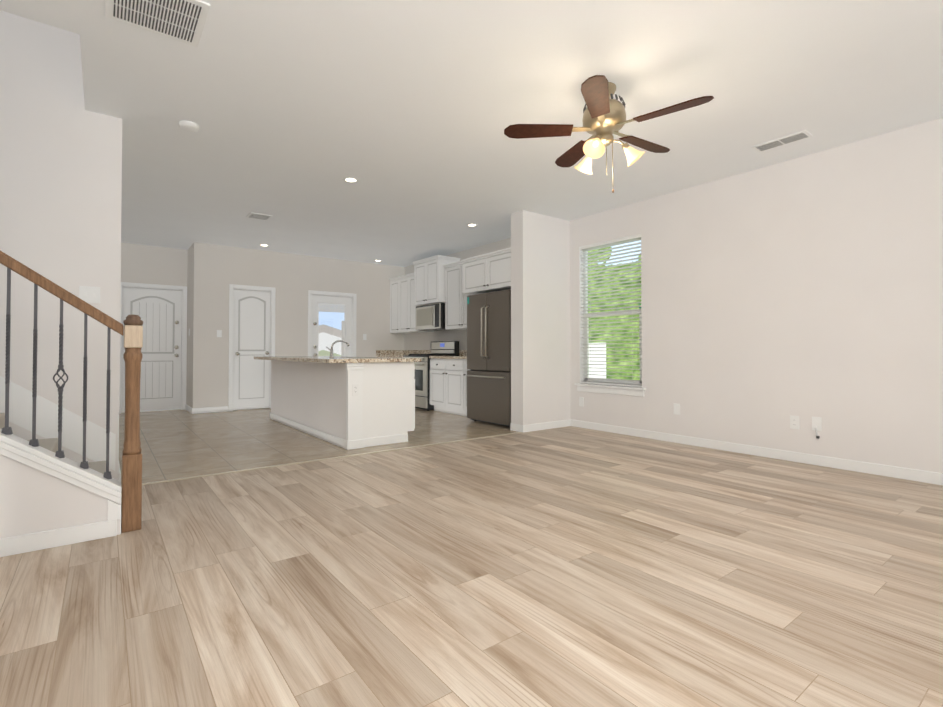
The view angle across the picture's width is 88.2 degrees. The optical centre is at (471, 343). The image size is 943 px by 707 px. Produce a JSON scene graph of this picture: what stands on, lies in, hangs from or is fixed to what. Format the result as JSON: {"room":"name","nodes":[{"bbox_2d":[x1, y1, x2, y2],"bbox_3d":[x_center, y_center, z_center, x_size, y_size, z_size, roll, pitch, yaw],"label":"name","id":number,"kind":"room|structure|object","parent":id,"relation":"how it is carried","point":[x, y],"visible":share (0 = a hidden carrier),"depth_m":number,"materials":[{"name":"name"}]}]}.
{"room":"living room","nodes":[
{"label":"living room","id":0,"kind":"room"},
{"bbox_2d":[0,10,7,377],"bbox_3d":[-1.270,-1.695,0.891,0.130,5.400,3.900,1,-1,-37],"label":"wall","id":1,"kind":"structure","parent":0,"point":[3,15],"depth_m":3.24,"materials":[{"name":"paint"}]},
{"bbox_2d":[8,13,82,77],"bbox_3d":[-2.525,-3.154,2.993,0.390,2.420,1.170,1,-1,-37],"label":"wall","id":2,"kind":"structure","parent":0,"point":[48,47],"depth_m":3.39,"materials":[{"name":"paint"}]},
{"bbox_2d":[0,455,119,538],"bbox_3d":[-2.193,0.691,2.490,0.640,0.676,0.120,1,-1,-37],"label":"wall","id":3,"kind":"structure","parent":0,"point":[32,500],"depth_m":2.44,"materials":[{"name":"paint"}]},
{"bbox_2d":[0,520,116,556],"bbox_3d":[-2.109,0.985,2.463,0.505,0.088,0.017,1,-1,-37],"label":"baseboard","id":4,"kind":"structure","parent":3,"relation":"attached to","point":[24,543],"depth_m":2.46,"materials":[{"name":"white wood"}]},
{"bbox_2d":[0,429,121,533],"bbox_3d":[-2.188,0.676,2.487,0.644,0.705,0.156,1,-1,-37],"label":"trim","id":5,"kind":"structure","parent":3,"relation":"attached to","point":[24,452],"depth_m":2.49,"materials":[{"name":"white wood"}]},
{"bbox_2d":[88,112,135,480],"bbox_3d":[-3.882,-1.681,5.199,0.150,5.500,6.420,1,-1,-37],"label":"wall","id":6,"kind":"structure","parent":0,"point":[113,261],"depth_m":3.57,"materials":[{"name":"paint"}]},
{"bbox_2d":[0,376,115,470],"bbox_3d":[-3.698,-0.182,2.789,2.690,2.213,0.002,1,-1,-37],"label":"trim","id":7,"kind":"structure","parent":6,"relation":"attached to","point":[21,405],"depth_m":3.39,"materials":[{"name":"white"}]},
{"bbox_2d":[79,286,99,302],"bbox_3d":[-2.753,-0.356,3.506,0.120,0.118,0.010,1,-1,-37],"label":"light switch","id":8,"kind":"object","parent":6,"relation":"attached to","point":[88,294],"visible":0.98,"depth_m":3.50,"materials":[{"name":"white plastic"}]},
{"bbox_2d":[136,244,183,373],"bbox_3d":[-5.268,-0.252,8.082,1.160,2.730,0.120,1,-1,-37],"label":"wall","id":9,"kind":"structure","parent":0,"point":[154,264],"depth_m":8.09,"materials":[{"name":"paint"}]},
{"bbox_2d":[121,287,181,412],"bbox_3d":[-5.268,0.096,8.035,0.820,2.017,0.115,1,-1,-37],"label":"front door","id":10,"kind":"structure","parent":9,"relation":"in","point":[158,312],"depth_m":8.09,"materials":[{"name":"white wood"}]},
{"bbox_2d":[119,282,186,413],"bbox_3d":[-5.283,0.063,8.055,0.966,2.098,0.136,1,-1,-37],"label":"door frame","id":11,"kind":"structure","parent":9,"relation":"attached to","point":[183,289],"depth_m":8.26,"materials":[{"name":"white wood"}]},
{"bbox_2d":[184,245,191,407],"bbox_3d":[-4.644,-0.252,8.104,0.140,2.730,0.600,1,-1,-37],"label":"wall","id":12,"kind":"structure","parent":0,"point":[187,253],"depth_m":8.11,"materials":[{"name":"paint"}]},
{"bbox_2d":[185,404,191,413],"bbox_3d":[-4.637,1.067,7.980,0.014,0.088,0.734,1,-1,-37],"label":"baseboard","id":13,"kind":"structure","parent":12,"relation":"attached to","point":[188,408],"depth_m":7.98,"materials":[{"name":"white wood"}]},
{"bbox_2d":[192,242,403,407],"bbox_3d":[-2.946,-0.240,8.919,3.790,2.730,0.120,1,-1,-37],"label":"wall","id":14,"kind":"structure","parent":0,"point":[214,267],"depth_m":8.52,"materials":[{"name":"paint"}]},
{"bbox_2d":[192,406,227,413],"bbox_3d":[-4.211,1.065,7.853,0.510,0.088,0.017,1,-1,-37],"label":"baseboard","id":15,"kind":"structure","parent":14,"relation":"attached to","point":[224,408],"depth_m":7.84,"materials":[{"name":"white wood"}]},
{"bbox_2d":[217,330,221,336],"bbox_3d":[-4.120,-0.169,7.942,0.072,0.118,0.010,1,-1,-37],"label":"light switch","id":16,"kind":"object","parent":14,"relation":"attached to","point":[219,333],"visible":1,"depth_m":7.94,"materials":[{"name":"white plastic"}]},
{"bbox_2d":[233,289,269,409],"bbox_3d":[-3.728,0.099,8.265,0.580,2.017,0.105,1,-1,-37],"label":"pantry door","id":17,"kind":"structure","parent":14,"relation":"in","point":[251,382],"depth_m":8.27,"materials":[{"name":"white wood"}]},
{"bbox_2d":[228,284,275,410],"bbox_3d":[-3.749,0.065,8.293,0.734,2.102,0.136,1,-1,-37],"label":"door frame","id":18,"kind":"structure","parent":14,"relation":"attached to","point":[271,290],"depth_m":8.08,"materials":[{"name":"white wood"}]},
{"bbox_2d":[312,295,351,356],"bbox_3d":[-2.613,0.112,9.120,0.780,2.017,0.115,1,-1,-37],"label":"patio door","id":19,"kind":"structure","parent":14,"relation":"in","point":[344,303],"depth_m":9.18,"materials":[{"name":"white"}]},
{"bbox_2d":[308,290,356,356],"bbox_3d":[-2.631,0.078,9.144,0.934,2.102,0.136,1,-1,-37],"label":"door frame","id":20,"kind":"structure","parent":14,"relation":"attached to","point":[339,294],"depth_m":9.11,"materials":[{"name":"white wood"}]},
{"bbox_2d":[376,350,403,353],"bbox_3d":[-1.641,0.174,9.811,0.614,0.100,0.022,1,-1,-37],"label":"backsplash","id":21,"kind":"structure","parent":14,"relation":"attached to","point":[377,351],"depth_m":9.80,"materials":[{"name":"beige stone"}]},
{"bbox_2d":[0,408,942,706],"bbox_3d":[-1.807,1.106,4.305,7.820,0.100,10.290,1,-1,-37],"label":"floor","id":22,"kind":"structure","parent":0,"point":[570,566],"depth_m":2.10,"materials":[{"name":"brown wood"}]},
{"bbox_2d":[0,413,105,473],"bbox_3d":[-3.394,0.051,2.340,2.645,1.949,1.074,1,-1,-37],"label":"stair steps","id":23,"kind":"structure","parent":22,"relation":"on","point":[50,444],"depth_m":3.24,"materials":[{"name":"beige carpet"}]},
{"bbox_2d":[0,250,142,532],"bbox_3d":[-2.153,0.234,2.527,0.736,1.589,0.092,1,-1,-37],"label":"stair railing","id":24,"kind":"object","parent":22,"relation":"on","point":[131,331],"visible":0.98,"depth_m":2.65,"materials":[{"name":"brown wood"}]},
{"bbox_2d":[142,432,522,484],"bbox_3d":[-0.967,1.060,4.737,4.000,0.006,0.040,1,-1,-37],"label":"trim","id":25,"kind":"structure","parent":22,"relation":"on","point":[316,460],"depth_m":4.35,"materials":[{"name":"beige wood"}]},
{"bbox_2d":[270,360,414,449],"bbox_3d":[-1.774,0.648,6.268,0.849,0.874,2.844,1,-1,-37],"label":"kitchen island","id":26,"kind":"object","parent":22,"relation":"on","point":[312,396],"depth_m":5.27,"materials":[{"name":"paint"}]},
{"bbox_2d":[254,356,420,363],"bbox_3d":[-1.867,0.190,6.239,1.050,0.040,2.960,1,-1,-37],"label":"island countertop","id":27,"kind":"structure","parent":26,"relation":"on","point":[305,359],"depth_m":5.23,"materials":[{"name":"beige stone"}]},
{"bbox_2d":[352,384,358,395],"bbox_3d":[-1.182,0.466,4.955,0.072,0.118,0.008,1,-1,-37],"label":"outlet","id":28,"kind":"object","parent":26,"relation":"attached to","point":[355,389],"visible":1,"depth_m":4.95,"materials":[{"name":"white plastic"}]},
{"bbox_2d":[403,341,458,410],"bbox_3d":[-0.743,0.534,8.548,0.733,1.169,0.794,1,-1,-37],"label":"stove","id":29,"kind":"object","parent":22,"relation":"on","point":[422,374],"visible":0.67,"depth_m":8.23,"materials":[{"name":"silver metal"}]},
{"bbox_2d":[430,358,459,414],"bbox_3d":[-0.141,0.671,7.854,0.631,0.874,1.019,1,-1,-37],"label":"base cabinet","id":30,"kind":"object","parent":22,"relation":"on","point":[448,384],"depth_m":7.71,"materials":[{"name":"white wood"}]},
{"bbox_2d":[376,354,408,357],"bbox_3d":[-1.290,0.237,9.368,0.636,0.040,1.151,1,-1,-37],"label":"countertop","id":31,"kind":"structure","parent":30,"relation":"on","point":[377,355],"depth_m":9.29,"materials":[{"name":"beige stone"}]},
{"bbox_2d":[429,354,466,357],"bbox_3d":[-0.065,0.213,7.758,0.636,0.040,1.275,1,-1,-37],"label":"countertop","id":32,"kind":"structure","parent":30,"relation":"on","point":[460,355],"depth_m":7.72,"materials":[{"name":"beige stone"}]},
{"bbox_2d":[460,358,469,415],"bbox_3d":[0.208,0.665,7.396,0.631,0.874,0.379,1,-1,-37],"label":"base cabinet","id":33,"kind":"object","parent":22,"relation":"on","point":[463,361],"depth_m":7.32,"materials":[{"name":"white wood"}]},
{"bbox_2d":[467,289,510,426],"bbox_3d":[0.503,0.202,6.758,0.883,1.779,0.905,1,-1,-37],"label":"fridge","id":34,"kind":"object","parent":22,"relation":"on","point":[489,357],"visible":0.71,"depth_m":6.48,"materials":[{"name":"grey metal"}]},
{"bbox_2d":[0,0,942,266],"bbox_3d":[-0.939,-1.789,5.008,5.640,0.250,10.290,1,-1,-37],"label":"ceiling","id":35,"kind":"structure","parent":0,"point":[406,112],"depth_m":3.38,"materials":[{"name":"paint"}]},
{"bbox_2d":[105,0,209,46],"bbox_3d":[-1.601,-1.696,2.474,0.420,0.012,0.420,1,-1,-37],"label":"ceiling vent","id":36,"kind":"object","parent":35,"relation":"in","point":[183,21],"visible":1,"depth_m":2.50,"materials":[{"name":"white metal"}]},
{"bbox_2d":[179,120,198,131],"bbox_3d":[-2.165,-1.664,3.728,0.136,0.038,0.136,1,-1,-37],"label":"smoke detector","id":37,"kind":"object","parent":35,"relation":"attached to","point":[189,126],"visible":1,"depth_m":3.70,"materials":[{"name":"white plastic"}]},
{"bbox_2d":[246,212,271,219],"bbox_3d":[-2.729,-1.639,6.252,0.260,0.012,0.260,1,-1,-37],"label":"ceiling vent","id":38,"kind":"object","parent":35,"relation":"in","point":[258,216],"visible":1,"depth_m":6.23,"materials":[{"name":"white metal"}]},
{"bbox_2d":[342,177,358,182],"bbox_3d":[-1.224,-1.662,4.934,0.170,0.006,0.170,1,-1,-37],"label":"recessed light","id":39,"kind":"object","parent":35,"relation":"in","point":[350,179],"visible":1,"depth_m":4.93,"materials":[{"name":"white"}]},
{"bbox_2d":[466,224,477,226],"bbox_3d":[0.008,-1.635,6.701,0.170,0.006,0.170,1,-1,-37],"label":"recessed light","id":40,"kind":"object","parent":35,"relation":"in","point":[471,225],"visible":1,"depth_m":6.71,"materials":[{"name":"white plastic"}]},
{"bbox_2d":[504,75,713,192],"bbox_3d":[0.920,-1.338,3.228,1.229,0.705,1.264,1,-1,-37],"label":"ceiling fan","id":41,"kind":"object","parent":35,"relation":"hanging from","point":[604,118],"visible":1,"depth_m":3.16,"materials":[{"name":"brown wood"}]},
{"bbox_2d":[751,130,812,151],"bbox_3d":[2.563,-1.673,4.021,0.160,0.012,0.400,1,-1,-37],"label":"ceiling vent","id":42,"kind":"object","parent":35,"relation":"in","point":[788,139],"visible":0.98,"depth_m":4.00,"materials":[{"name":"white metal"}]},
{"bbox_2d":[508,210,571,424],"bbox_3d":[0.905,-0.279,6.295,0.840,2.730,0.240,1,-1,-37],"label":"wall","id":43,"kind":"structure","parent":0,"point":[541,245],"depth_m":6.15,"materials":[{"name":"paint"}]},
{"bbox_2d":[520,420,571,432],"bbox_3d":[0.961,1.040,6.181,0.844,0.088,0.017,1,-1,-37],"label":"baseboard","id":44,"kind":"structure","parent":43,"relation":"attached to","point":[563,423],"depth_m":6.16,"materials":[{"name":"white wood"}]},
{"bbox_2d":[404,118,942,472],"bbox_3d":[1.257,-0.274,6.657,0.120,2.730,10.290,1,-1,-37],"label":"wall","id":45,"kind":"structure","parent":0,"point":[804,288],"depth_m":4.37,"materials":[{"name":"paint"}]},
{"bbox_2d":[389,279,396,332],"bbox_3d":[-1.386,-0.757,9.762,0.331,1.070,0.431,1,-1,-37],"label":"upper cabinet","id":46,"kind":"object","parent":45,"relation":"attached to","point":[393,282],"depth_m":9.72,"materials":[{"name":"white wood"}]},
{"bbox_2d":[397,275,425,332],"bbox_3d":[-1.077,-0.763,9.355,0.331,1.070,0.808,1,-1,-37],"label":"upper cabinet","id":47,"kind":"object","parent":45,"relation":"attached to","point":[406,313],"depth_m":9.33,"materials":[{"name":"white wood"}]},
{"bbox_2d":[404,350,466,353],"bbox_3d":[-0.415,0.157,8.725,0.022,0.100,3.236,1,-1,-37],"label":"backsplash","id":48,"kind":"structure","parent":45,"relation":"attached to","point":[405,351],"depth_m":9.45,"materials":[{"name":"brown stone"}]},
{"bbox_2d":[413,255,460,306],"bbox_3d":[-0.622,-1.086,8.664,0.451,0.765,0.800,1,-1,-37],"label":"upper cabinet","id":49,"kind":"object","parent":45,"relation":"attached to","point":[429,274],"depth_m":8.42,"materials":[{"name":"white wood"}]},
{"bbox_2d":[416,303,445,330],"bbox_3d":[-0.629,-0.474,8.649,0.464,0.440,0.794,1,-1,-37],"label":"microwave","id":50,"kind":"object","parent":49,"relation":"attached to","point":[430,317],"visible":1,"depth_m":8.45,"materials":[{"name":"silver metal"}]},
{"bbox_2d":[445,263,468,329],"bbox_3d":[-0.031,-0.783,7.981,0.331,1.070,0.945,1,-1,-37],"label":"upper cabinet","id":51,"kind":"object","parent":45,"relation":"attached to","point":[452,283],"depth_m":8.04,"materials":[{"name":"white wood"}]},
{"bbox_2d":[461,247,510,294],"bbox_3d":[0.521,-0.970,6.887,0.781,0.470,1.110,1,-1,-37],"label":"upper cabinet","id":52,"kind":"object","parent":45,"relation":"attached to","point":[486,273],"depth_m":6.66,"materials":[{"name":"white wood"}]},
{"bbox_2d":[579,397,583,406],"bbox_3d":[1.428,0.751,6.313,0.006,0.118,0.072,1,-1,-37],"label":"electrical outlet","id":53,"kind":"object","parent":45,"relation":"attached to","point":[581,401],"visible":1,"depth_m":6.31,"materials":[{"name":"white plastic"}]},
{"bbox_2d":[574,233,645,396],"bbox_3d":[1.699,-0.334,5.995,0.120,1.891,1.020,1,-1,-37],"label":"window frame","id":54,"kind":"structure","parent":45,"relation":"attached to","point":[618,390],"depth_m":6.14,"materials":[{"name":"white wood"}]},
{"bbox_2d":[583,238,641,384],"bbox_3d":[1.762,-0.383,6.044,0.052,1.790,0.920,1,-1,-37],"label":"window","id":55,"kind":"structure","parent":45,"relation":"in","point":[585,370],"depth_m":6.15,"materials":[{"name":"white plastic"}]},
{"bbox_2d":[580,234,641,386],"bbox_3d":[1.719,-0.384,6.011,0.050,1.784,0.908,1,-1,-37],"label":"window blinds","id":56,"kind":"object","parent":55,"relation":"attached to","point":[624,240],"visible":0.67,"depth_m":5.99,"materials":[{"name":"white plastic"}]},
{"bbox_2d":[674,403,679,414],"bbox_3d":[2.224,0.706,5.267,0.006,0.118,0.072,1,-1,-37],"label":"electrical outlet","id":57,"kind":"object","parent":45,"relation":"attached to","point":[676,409],"visible":1,"depth_m":5.26,"materials":[{"name":"white plastic"}]},
{"bbox_2d":[569,419,942,484],"bbox_3d":[2.769,1.016,4.540,0.014,0.088,4.820,1,-1,-37],"label":"baseboard","id":58,"kind":"structure","parent":45,"relation":"attached to","point":[845,464],"depth_m":4.43,"materials":[{"name":"white wood"}]},
{"bbox_2d":[790,415,798,428],"bbox_3d":[2.905,0.705,4.372,0.008,0.118,0.072,1,-1,-37],"label":"electrical outlet","id":59,"kind":"object","parent":45,"relation":"attached to","point":[794,422],"visible":1,"depth_m":4.37,"materials":[{"name":"white plastic"}]},
{"bbox_2d":[812,417,821,430],"bbox_3d":[3.009,0.695,4.237,0.006,0.118,0.072,1,-1,-37],"label":"electrical outlet","id":60,"kind":"object","parent":45,"relation":"attached to","point":[817,422],"visible":1,"depth_m":4.23,"materials":[{"name":"white plastic"}]},
{"label":"outside","id":61,"kind":"structure","parent":0,"visible":0},
{"bbox_2d":[318,304,343,355],"bbox_3d":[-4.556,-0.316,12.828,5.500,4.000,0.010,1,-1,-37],"label":"outside view","id":62,"kind":"object","parent":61,"point":[329,337],"depth_m":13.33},
{"bbox_2d":[588,240,640,379],"bbox_3d":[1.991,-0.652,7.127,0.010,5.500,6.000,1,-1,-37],"label":"outside view","id":63,"kind":"object","parent":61,"point":[615,352],"depth_m":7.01,"materials":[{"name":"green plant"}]}
]}

